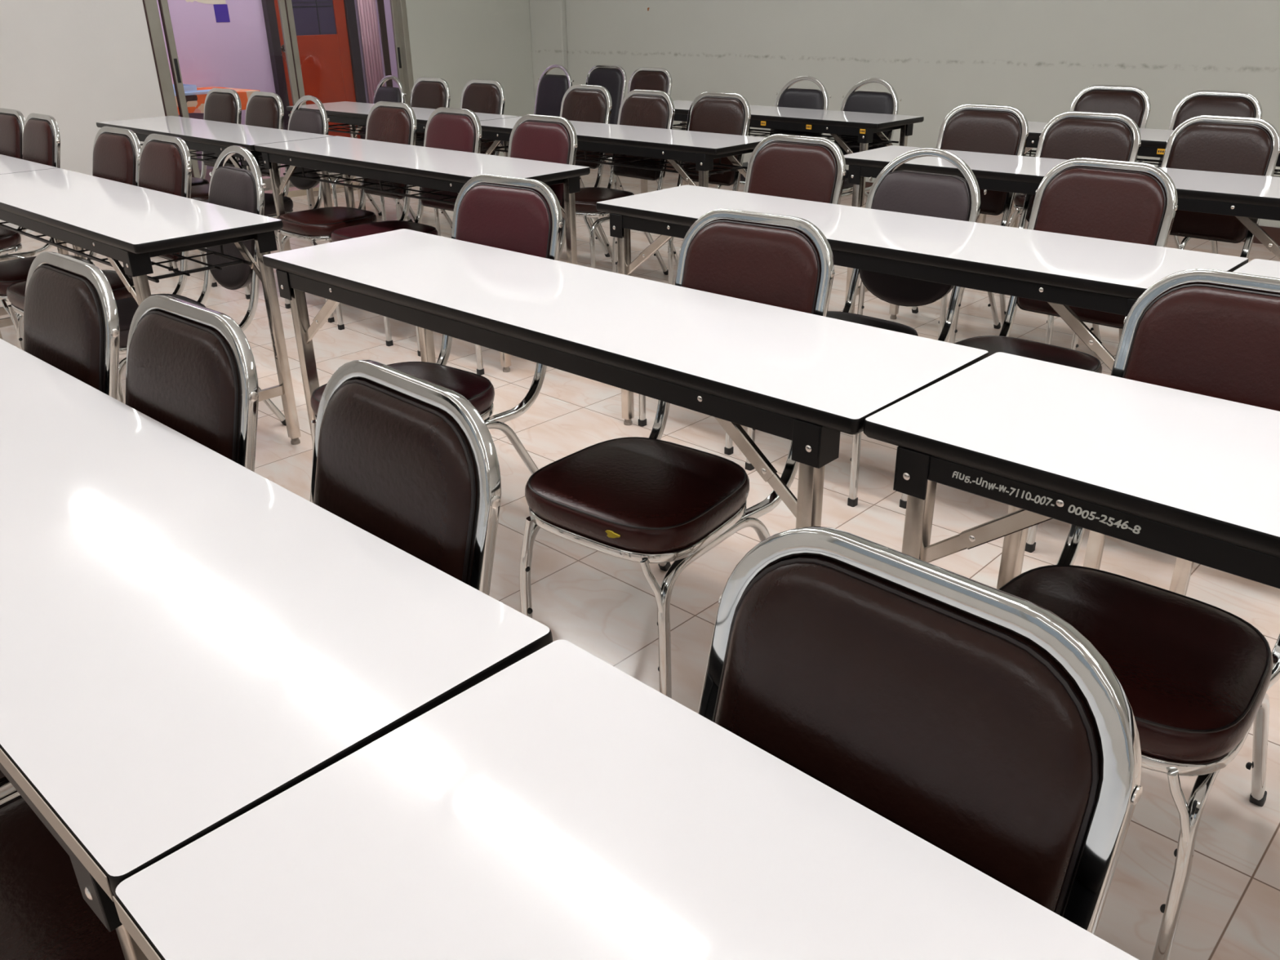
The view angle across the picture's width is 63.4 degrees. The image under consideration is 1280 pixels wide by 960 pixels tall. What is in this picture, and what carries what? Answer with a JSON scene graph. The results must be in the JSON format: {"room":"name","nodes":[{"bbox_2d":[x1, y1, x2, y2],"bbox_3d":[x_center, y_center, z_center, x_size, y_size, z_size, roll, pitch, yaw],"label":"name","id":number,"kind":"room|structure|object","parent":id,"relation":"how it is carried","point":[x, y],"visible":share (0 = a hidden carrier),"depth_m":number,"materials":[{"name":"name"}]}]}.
{"room":"classroom","nodes":[
{"label":"classroom","id":0,"kind":"room"},
{"bbox_2d":[0,0,534,232],"bbox_3d":[-4.485,-2.777,6.025,0.120,2.800,10.180,21,33,39],"label":"wall","id":1,"kind":"structure","parent":0,"point":[80,64],"depth_m":7.02,"materials":[{"name":"paint"}]},
{"bbox_2d":[142,0,413,191],"bbox_3d":[-2.677,-3.313,7.890,0.126,2.150,2.135,21,33,39],"label":"door","id":2,"kind":"structure","parent":1,"relation":"in","point":[398,8],"depth_m":7.83,"materials":[{"name":"grey metal"}]},
{"bbox_2d":[281,181,356,197],"bbox_3d":[-2.505,-2.299,8.198,0.012,0.046,2.135,21,33,39],"label":"trim","id":3,"kind":"structure","parent":1,"relation":"attached to","point":[300,192],"depth_m":8.07,"materials":[{"name":"beige"}]},
{"bbox_2d":[199,164,355,193],"bbox_3d":[-2.961,-2.598,8.982,1.800,0.145,5.800,21,33,39],"label":"floor","id":4,"kind":"structure","parent":0,"point":[282,169],"depth_m":8.68,"materials":[{"name":"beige tile"}]},
{"bbox_3d":[-3.939,-2.750,8.375,0.830,0.670,1.540,21,33,39],"label":"side table","id":5,"kind":"object","parent":4,"relation":"on","visible":0},
{"bbox_2d":[174,86,259,115],"bbox_3d":[-3.934,-2.993,8.253,0.856,0.136,1.592,21,33,39],"label":"tablecloth","id":6,"kind":"object","parent":5,"relation":"on","point":[195,103],"visible":0.2,"depth_m":8.17,"materials":[{"name":"orange fabric"}]},
{"bbox_2d":[173,84,196,92],"bbox_3d":[-3.807,-3.134,8.319,0.260,0.055,0.390,21,33,39],"label":"plastic basket","id":7,"kind":"object","parent":6,"relation":"on","point":[186,86],"visible":0.2,"depth_m":8.33,"materials":[{"name":"blue plastic"}]},
{"bbox_2d":[173,88,210,96],"bbox_3d":[-3.534,-3.075,8.224,0.210,0.018,0.480,21,33,39],"label":"plastic tray","id":8,"kind":"object","parent":6,"relation":"on","point":[198,91],"visible":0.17,"depth_m":8.19,"materials":[{"name":"blue plastic"}]},
{"bbox_2d":[156,0,398,169],"bbox_3d":[-3.604,-4.127,8.916,0.100,2.705,5.800,21,33,39],"label":"wall","id":9,"kind":"structure","parent":0,"point":[235,53],"depth_m":9.02,"materials":[{"name":"purple paint"}]},
{"bbox_2d":[185,0,226,4],"bbox_3d":[-3.683,-4.146,8.732,0.002,0.252,0.362,21,33,39],"label":"paper","id":10,"kind":"object","parent":9,"relation":"attached to","point":[207,2],"visible":1,"depth_m":8.81,"materials":[{"name":"beige paper"}]},
{"bbox_2d":[213,4,230,22],"bbox_3d":[-3.592,-4.008,8.900,0.003,0.139,0.124,21,33,39],"label":"paper sheet","id":11,"kind":"object","parent":9,"relation":"attached to","point":[221,11],"visible":1,"depth_m":8.90,"materials":[{"name":"blue"}]},
{"bbox_2d":[261,0,366,139],"bbox_3d":[-2.979,-4.082,9.493,0.114,2.120,0.895,21,33,39],"label":"door","id":12,"kind":"structure","parent":9,"relation":"in","point":[326,31],"depth_m":9.59,"materials":[{"name":"red wood"}]},
{"bbox_3d":[-2.609,-5.367,9.399,0.060,0.019,0.280,21,33,39],"label":"curtain rod","id":13,"kind":"object","parent":9,"relation":"attached to","visible":0},
{"bbox_2d":[356,0,384,103],"bbox_3d":[-2.581,-4.447,9.803,0.050,2.000,0.203,21,33,39],"label":"curtain","id":14,"kind":"object","parent":13,"relation":"hanging from","point":[366,9],"visible":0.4,"depth_m":9.92,"materials":[{"name":"pink fabric"}]},
{"bbox_2d":[0,164,1279,959],"bbox_3d":[0.125,0.244,2.770,12.590,0.100,10.300,21,33,39],"label":"floor","id":15,"kind":"structure","parent":0,"point":[604,605],"depth_m":2.81,"materials":[{"name":"tile"}]},
{"bbox_2d":[0,107,25,254],"bbox_3d":[-3.218,-1.258,4.943,0.424,0.922,0.642,19,32,37],"label":"chair","id":16,"kind":"object","parent":15,"relation":"on","point":[12,122],"visible":0.36,"depth_m":4.91,"materials":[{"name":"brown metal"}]},
{"bbox_2d":[0,112,60,261],"bbox_3d":[-2.909,-1.138,4.671,0.424,0.922,0.642,20,32,38],"label":"chair","id":17,"kind":"object","parent":15,"relation":"on","point":[41,135],"visible":0.56,"depth_m":4.62,"materials":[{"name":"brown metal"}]},
{"bbox_2d":[0,154,68,315],"bbox_3d":[-3.200,-1.125,4.844,1.799,0.750,0.454,21,33,39],"label":"folding table","id":18,"kind":"object","parent":15,"relation":"on","point":[8,164],"visible":0.06,"depth_m":4.35,"materials":[{"name":"white laminate"}]},
{"bbox_2d":[0,126,141,346],"bbox_3d":[-2.257,-0.871,4.068,0.424,0.922,0.642,19,31,37],"label":"chair","id":19,"kind":"object","parent":15,"relation":"on","point":[117,151],"visible":0.41,"depth_m":4.03,"materials":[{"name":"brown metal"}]},
{"bbox_2d":[23,251,119,399],"bbox_3d":[-1.270,0.101,1.929,0.424,0.922,0.642,20,32,37],"label":"chair","id":20,"kind":"object","parent":15,"relation":"on","point":[71,321],"visible":0.5,"depth_m":1.90,"materials":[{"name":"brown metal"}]},
{"bbox_2d":[6,133,191,350],"bbox_3d":[-1.949,-0.752,3.800,0.424,0.922,0.642,20,32,38],"label":"chair","id":21,"kind":"object","parent":15,"relation":"on","point":[165,161],"visible":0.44,"depth_m":3.77,"materials":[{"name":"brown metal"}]},
{"bbox_2d":[0,294,258,804],"bbox_3d":[-0.903,0.242,1.610,0.424,0.922,0.642,19,32,37],"label":"chair","id":22,"kind":"object","parent":15,"relation":"on","point":[191,369],"visible":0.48,"depth_m":1.59,"materials":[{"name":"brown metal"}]},
{"bbox_2d":[0,168,301,444],"bbox_3d":[-1.886,-0.626,3.715,1.799,0.750,0.454,21,33,39],"label":"folding table","id":23,"kind":"object","parent":15,"relation":"on","point":[130,224],"visible":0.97,"depth_m":3.28,"materials":[{"name":"white laminate"}]},
{"bbox_2d":[115,145,286,426],"bbox_3d":[-1.553,-0.601,3.452,0.643,0.926,0.424,-23,33,-39],"label":"chair","id":24,"kind":"object","parent":15,"relation":"on","point":[231,187],"visible":0.41,"depth_m":3.45,"materials":[{"name":"silver metal"}]},
{"bbox_2d":[166,88,241,271],"bbox_3d":[-2.602,-1.741,5.963,0.424,0.922,0.642,19,32,37],"label":"chair","id":25,"kind":"object","parent":15,"relation":"on","point":[221,104],"visible":0.24,"depth_m":5.96,"materials":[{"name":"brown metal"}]},
{"bbox_2d":[96,115,333,242],"bbox_3d":[-2.328,-1.550,5.732,1.799,0.750,0.454,21,32,38],"label":"folding table","id":26,"kind":"object","parent":15,"relation":"on","point":[214,137],"visible":0.43,"depth_m":5.34,"materials":[{"name":"white laminate"}]},
{"bbox_2d":[172,91,284,275],"bbox_3d":[-2.263,-1.616,5.681,0.424,0.922,0.642,21,33,39],"label":"chair","id":27,"kind":"object","parent":15,"relation":"on","point":[264,109],"visible":0.3,"depth_m":5.65,"materials":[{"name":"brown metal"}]},
{"bbox_2d":[0,360,501,959],"bbox_3d":[-0.501,0.382,1.291,0.424,0.922,0.642,22,33,40],"label":"chair","id":28,"kind":"object","parent":15,"relation":"on","point":[405,459],"visible":0.31,"depth_m":1.23,"materials":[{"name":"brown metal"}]},
{"bbox_2d":[201,95,329,299],"bbox_3d":[-1.919,-1.478,5.364,0.424,0.926,0.643,21,33,39],"label":"chair","id":29,"kind":"object","parent":15,"relation":"on","point":[300,120],"visible":0.39,"depth_m":5.37,"materials":[{"name":"leather"}]},
{"bbox_2d":[0,338,552,959],"bbox_3d":[-0.896,0.322,1.629,1.799,0.750,0.454,20,32,38],"label":"folding table","id":30,"kind":"object","parent":15,"relation":"on","point":[188,638],"visible":0.93,"depth_m":1.07,"materials":[{"name":"white laminate"}]},
{"bbox_2d":[276,101,417,322],"bbox_3d":[-1.388,-1.296,4.956,0.424,0.922,0.642,20,32,38],"label":"chair","id":31,"kind":"object","parent":15,"relation":"on","point":[386,122],"visible":0.67,"depth_m":4.90,"materials":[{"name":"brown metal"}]},
{"bbox_2d":[306,75,413,222],"bbox_3d":[-1.856,-2.147,6.808,0.643,0.926,0.424,-22,32,-37],"label":"chair","id":32,"kind":"object","parent":15,"relation":"on","point":[388,94],"visible":0.34,"depth_m":6.81,"materials":[{"name":"brown leather"}]},
{"bbox_2d":[286,101,519,210],"bbox_3d":[-1.488,-1.912,6.482,1.799,0.750,0.454,21,32,39],"label":"folding table","id":33,"kind":"object","parent":15,"relation":"on","point":[353,114],"visible":0.24,"depth_m":6.41,"materials":[{"name":"white laminate"}]},
{"bbox_2d":[354,76,452,228],"bbox_3d":[-1.523,-2.038,6.565,0.424,0.922,0.642,20,32,38],"label":"chair","id":34,"kind":"object","parent":15,"relation":"on","point":[426,92],"visible":0.26,"depth_m":6.57,"materials":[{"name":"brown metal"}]},
{"bbox_2d":[330,106,481,346],"bbox_3d":[-1.029,-1.141,4.607,0.424,0.922,0.642,21,32,39],"label":"chair","id":35,"kind":"object","parent":15,"relation":"on","point":[446,128],"visible":0.45,"depth_m":4.59,"materials":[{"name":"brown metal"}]},
{"bbox_2d":[254,136,590,372],"bbox_3d":[-0.998,-1.057,4.615,1.799,0.750,0.454,21,32,38],"label":"folding table","id":36,"kind":"object","parent":15,"relation":"on","point":[440,169],"visible":0.63,"depth_m":4.34,"materials":[{"name":"white laminate"}]},
{"bbox_2d":[310,173,562,474],"bbox_3d":[-0.529,-0.288,2.741,0.424,0.922,0.642,17,30,34],"label":"chair","id":37,"kind":"object","parent":15,"relation":"on","point":[524,215],"visible":0.38,"depth_m":2.74,"materials":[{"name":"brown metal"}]},
{"bbox_2d":[395,79,505,235],"bbox_3d":[-1.145,-1.922,6.300,0.424,0.922,0.642,20,32,37],"label":"chair","id":38,"kind":"object","parent":15,"relation":"on","point":[478,95],"visible":0.26,"depth_m":6.30,"materials":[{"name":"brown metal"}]},
{"bbox_2d":[415,114,577,375],"bbox_3d":[-0.587,-0.980,4.240,0.424,0.922,0.642,20,32,37],"label":"chair","id":39,"kind":"object","parent":15,"relation":"on","point":[544,138],"visible":0.24,"depth_m":4.23,"materials":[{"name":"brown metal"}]},
{"bbox_2d":[499,64,573,149],"bbox_3d":[-0.826,-2.570,7.686,0.643,0.926,0.424,-23,33,-39],"label":"chair","id":40,"kind":"object","parent":15,"relation":"on","point":[551,88],"visible":0.24,"depth_m":7.72,"materials":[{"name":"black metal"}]},
{"bbox_2d":[560,84,612,257],"bbox_3d":[-0.492,-1.687,5.767,0.424,0.922,0.642,21,33,39],"label":"chair","id":41,"kind":"object","parent":15,"relation":"on","point":[580,103],"visible":0.29,"depth_m":5.78,"materials":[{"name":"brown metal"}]},
{"bbox_2d":[579,64,626,190],"bbox_3d":[-0.428,-2.513,7.551,0.424,0.922,0.642,19,32,37],"label":"chair","id":42,"kind":"object","parent":15,"relation":"on","point":[613,78],"visible":0.28,"depth_m":7.54,"materials":[{"name":"grey leather"}]},
{"bbox_2d":[480,116,765,187],"bbox_3d":[-0.165,-1.414,5.355,1.799,0.750,0.454,21,33,39],"label":"folding table","id":43,"kind":"object","parent":15,"relation":"on","point":[700,148],"visible":0.38,"depth_m":4.89,"materials":[{"name":"white laminate"}]},
{"bbox_2d":[574,89,674,275],"bbox_3d":[-0.164,-1.506,5.364,0.642,0.922,0.424,-23,33,-39],"label":"chair","id":44,"kind":"object","parent":15,"relation":"on","point":[638,108],"visible":0.56,"depth_m":5.35,"materials":[{"name":"brown leather"}]},
{"bbox_2d":[112,640,1138,959],"bbox_3d":[0.419,0.822,0.497,1.799,0.750,0.454,21,33,39],"label":"folding table","id":45,"kind":"object","parent":15,"relation":"on","point":[561,805],"visible":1,"depth_m":0.78,"materials":[{"name":"white laminate"}]},
{"bbox_2d":[262,228,988,552],"bbox_3d":[-0.170,-0.069,2.446,1.799,0.750,0.454,21,32,38],"label":"folding table","id":46,"kind":"object","parent":15,"relation":"on","point":[805,379],"visible":0.69,"depth_m":2.04,"materials":[{"name":"white laminate"}]},
{"bbox_2d":[604,66,672,190],"bbox_3d":[-0.115,-2.349,7.184,0.424,0.922,0.642,20,32,38],"label":"chair","id":47,"kind":"object","parent":15,"relation":"on","point":[649,78],"visible":0.18,"depth_m":7.18,"materials":[{"name":"brown leather"}]},
{"bbox_2d":[519,208,834,698],"bbox_3d":[0.077,-0.058,2.220,0.424,0.922,0.642,18,31,34],"label":"chair","id":48,"kind":"object","parent":15,"relation":"on","point":[645,501],"visible":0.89,"depth_m":2.15,"materials":[{"name":"brown leather"}]},
{"bbox_2d":[612,91,751,284],"bbox_3d":[0.206,-1.421,5.165,0.424,0.922,0.642,21,33,39],"label":"chair","id":49,"kind":"object","parent":15,"relation":"on","point":[722,113],"visible":0.37,"depth_m":5.17,"materials":[{"name":"brown leather"}]},
{"bbox_2d":[638,133,845,455],"bbox_3d":[0.340,-0.645,3.482,0.424,0.922,0.642,20,32,38],"label":"chair","id":50,"kind":"object","parent":15,"relation":"on","point":[802,167],"visible":0.2,"depth_m":3.49,"materials":[{"name":"brown leather"}]},
{"bbox_2d":[715,75,831,189],"bbox_3d":[0.776,-1.874,6.119,0.424,0.926,0.643,22,33,40],"label":"chair","id":51,"kind":"object","parent":15,"relation":"on","point":[813,99],"visible":0.23,"depth_m":6.12,"materials":[{"name":"black leather"}]},
{"bbox_2d":[640,100,924,205],"bbox_3d":[0.733,-1.794,6.144,1.799,0.750,0.454,22,33,40],"label":"folding table","id":52,"kind":"object","parent":15,"relation":"on","point":[863,126],"visible":0.56,"depth_m":5.62,"materials":[{"name":"white laminate"}]},
{"bbox_2d":[745,147,986,506],"bbox_3d":[0.678,-0.488,3.124,0.424,0.926,0.643,22,33,40],"label":"chair","id":53,"kind":"object","parent":15,"relation":"on","point":[951,197],"visible":0.48,"depth_m":3.14,"materials":[{"name":"leather"}]},
{"bbox_2d":[834,77,901,200],"bbox_3d":[1.117,-1.765,5.871,0.643,0.926,0.424,-23,32,-39],"label":"chair","id":54,"kind":"object","parent":15,"relation":"on","point":[874,102],"visible":0.32,"depth_m":5.86,"materials":[{"name":"leather"}]},
{"bbox_2d":[697,526,1142,934],"bbox_3d":[0.022,0.583,0.838,0.424,0.922,0.642,22,33,40],"label":"chair","id":55,"kind":"object","parent":15,"relation":"on","point":[969,716],"visible":0.78,"depth_m":0.82,"materials":[{"name":"brown leather"}]},
{"bbox_2d":[595,185,1248,569],"bbox_3d":[0.669,-0.373,3.073,1.799,0.750,0.454,21,33,39],"label":"folding table","id":56,"kind":"object","parent":15,"relation":"on","point":[1060,270],"visible":0.48,"depth_m":2.66,"materials":[{"name":"white laminate"}]},
{"bbox_2d":[857,103,1028,337],"bbox_3d":[1.270,-1.066,4.357,0.424,0.922,0.642,20,32,38],"label":"chair","id":57,"kind":"object","parent":15,"relation":"on","point":[969,127],"visible":0.31,"depth_m":4.37,"materials":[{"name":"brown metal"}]},
{"bbox_2d":[899,157,1177,552],"bbox_3d":[1.098,-0.372,2.862,0.642,0.922,0.424,-23,33,-39],"label":"chair","id":58,"kind":"object","parent":15,"relation":"on","point":[1122,201],"visible":0.42,"depth_m":2.87,"materials":[{"name":"brown leather"}]},
{"bbox_2d":[949,111,1141,344],"bbox_3d":[1.565,-0.913,4.016,0.424,0.922,0.642,21,33,39],"label":"chair","id":59,"kind":"object","parent":15,"relation":"on","point":[1069,135],"visible":0.3,"depth_m":4.04,"materials":[{"name":"brown leather"}]},
{"bbox_2d":[844,145,1279,319],"bbox_3d":[1.614,-0.797,3.954,1.799,0.750,0.454,20,32,38],"label":"folding table","id":60,"kind":"object","parent":15,"relation":"on","point":[1243,197],"visible":0.5,"depth_m":3.73,"materials":[{"name":"white laminate"}]},
{"bbox_2d":[862,351,1279,589],"bbox_3d":[1.151,0.428,1.321,1.799,0.750,0.454,21,33,39],"label":"folding table","id":61,"kind":"object","parent":15,"relation":"on","point":[1195,477],"visible":0.97,"depth_m":1.49,"materials":[{"name":"white laminate"}]},
{"bbox_2d":[1008,84,1151,226],"bbox_3d":[2.169,-1.456,5.166,0.424,0.922,0.642,21,33,39],"label":"chair","id":62,"kind":"object","parent":15,"relation":"on","point":[1133,102],"visible":0.23,"depth_m":5.15,"materials":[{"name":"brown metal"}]},
{"bbox_2d":[977,120,1279,227],"bbox_3d":[2.423,-1.190,4.774,1.799,0.750,0.454,20,32,38],"label":"folding table","id":63,"kind":"object","parent":15,"relation":"on","point":[1153,141],"visible":0.13,"depth_m":4.78,"materials":[{"name":"white laminate"}]},
{"bbox_2d":[999,268,1279,959],"bbox_3d":[0.813,0.188,1.662,0.424,0.922,0.642,20,32,38],"label":"chair","id":64,"kind":"object","parent":15,"relation":"on","point":[1195,677],"visible":0.59,"depth_m":1.64,"materials":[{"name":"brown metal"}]},
{"bbox_2d":[1070,115,1279,350],"bbox_3d":[1.962,-0.826,3.813,0.642,0.922,0.424,-23,33,-39],"label":"chair","id":65,"kind":"object","parent":15,"relation":"on","point":[1206,143],"visible":0.22,"depth_m":3.83,"materials":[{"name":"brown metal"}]},
{"bbox_2d":[1157,89,1262,253],"bbox_3d":[2.472,-1.289,4.795,0.642,0.922,0.424,-21,32,-37],"label":"chair","id":66,"kind":"object","parent":15,"relation":"on","point":[1215,103],"visible":0.28,"depth_m":4.79,"materials":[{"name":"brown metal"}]},
{"bbox_2d":[1168,258,1279,595],"bbox_3d":[1.988,0.126,1.944,1.799,0.750,0.454,21,33,39],"label":"folding table","id":67,"kind":"object","parent":15,"relation":"on","point":[1183,568],"visible":0.07,"depth_m":2.42,"materials":[{"name":"white laminate"}]},
{"bbox_2d":[528,0,1279,227],"bbox_3d":[3.564,-2.670,5.489,12.590,2.800,0.180,21,33,39],"label":"wall","id":68,"kind":"structure","parent":0,"point":[1033,57],"depth_m":7.00,"materials":[{"name":"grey paint"}]},
{"bbox_2d":[604,160,1279,246],"bbox_3d":[3.717,-1.374,5.897,11.920,0.100,0.012,21,33,39],"label":"baseboard","id":69,"kind":"structure","parent":68,"relation":"attached to","point":[1273,233],"depth_m":5.97,"materials":[{"name":"brown"}]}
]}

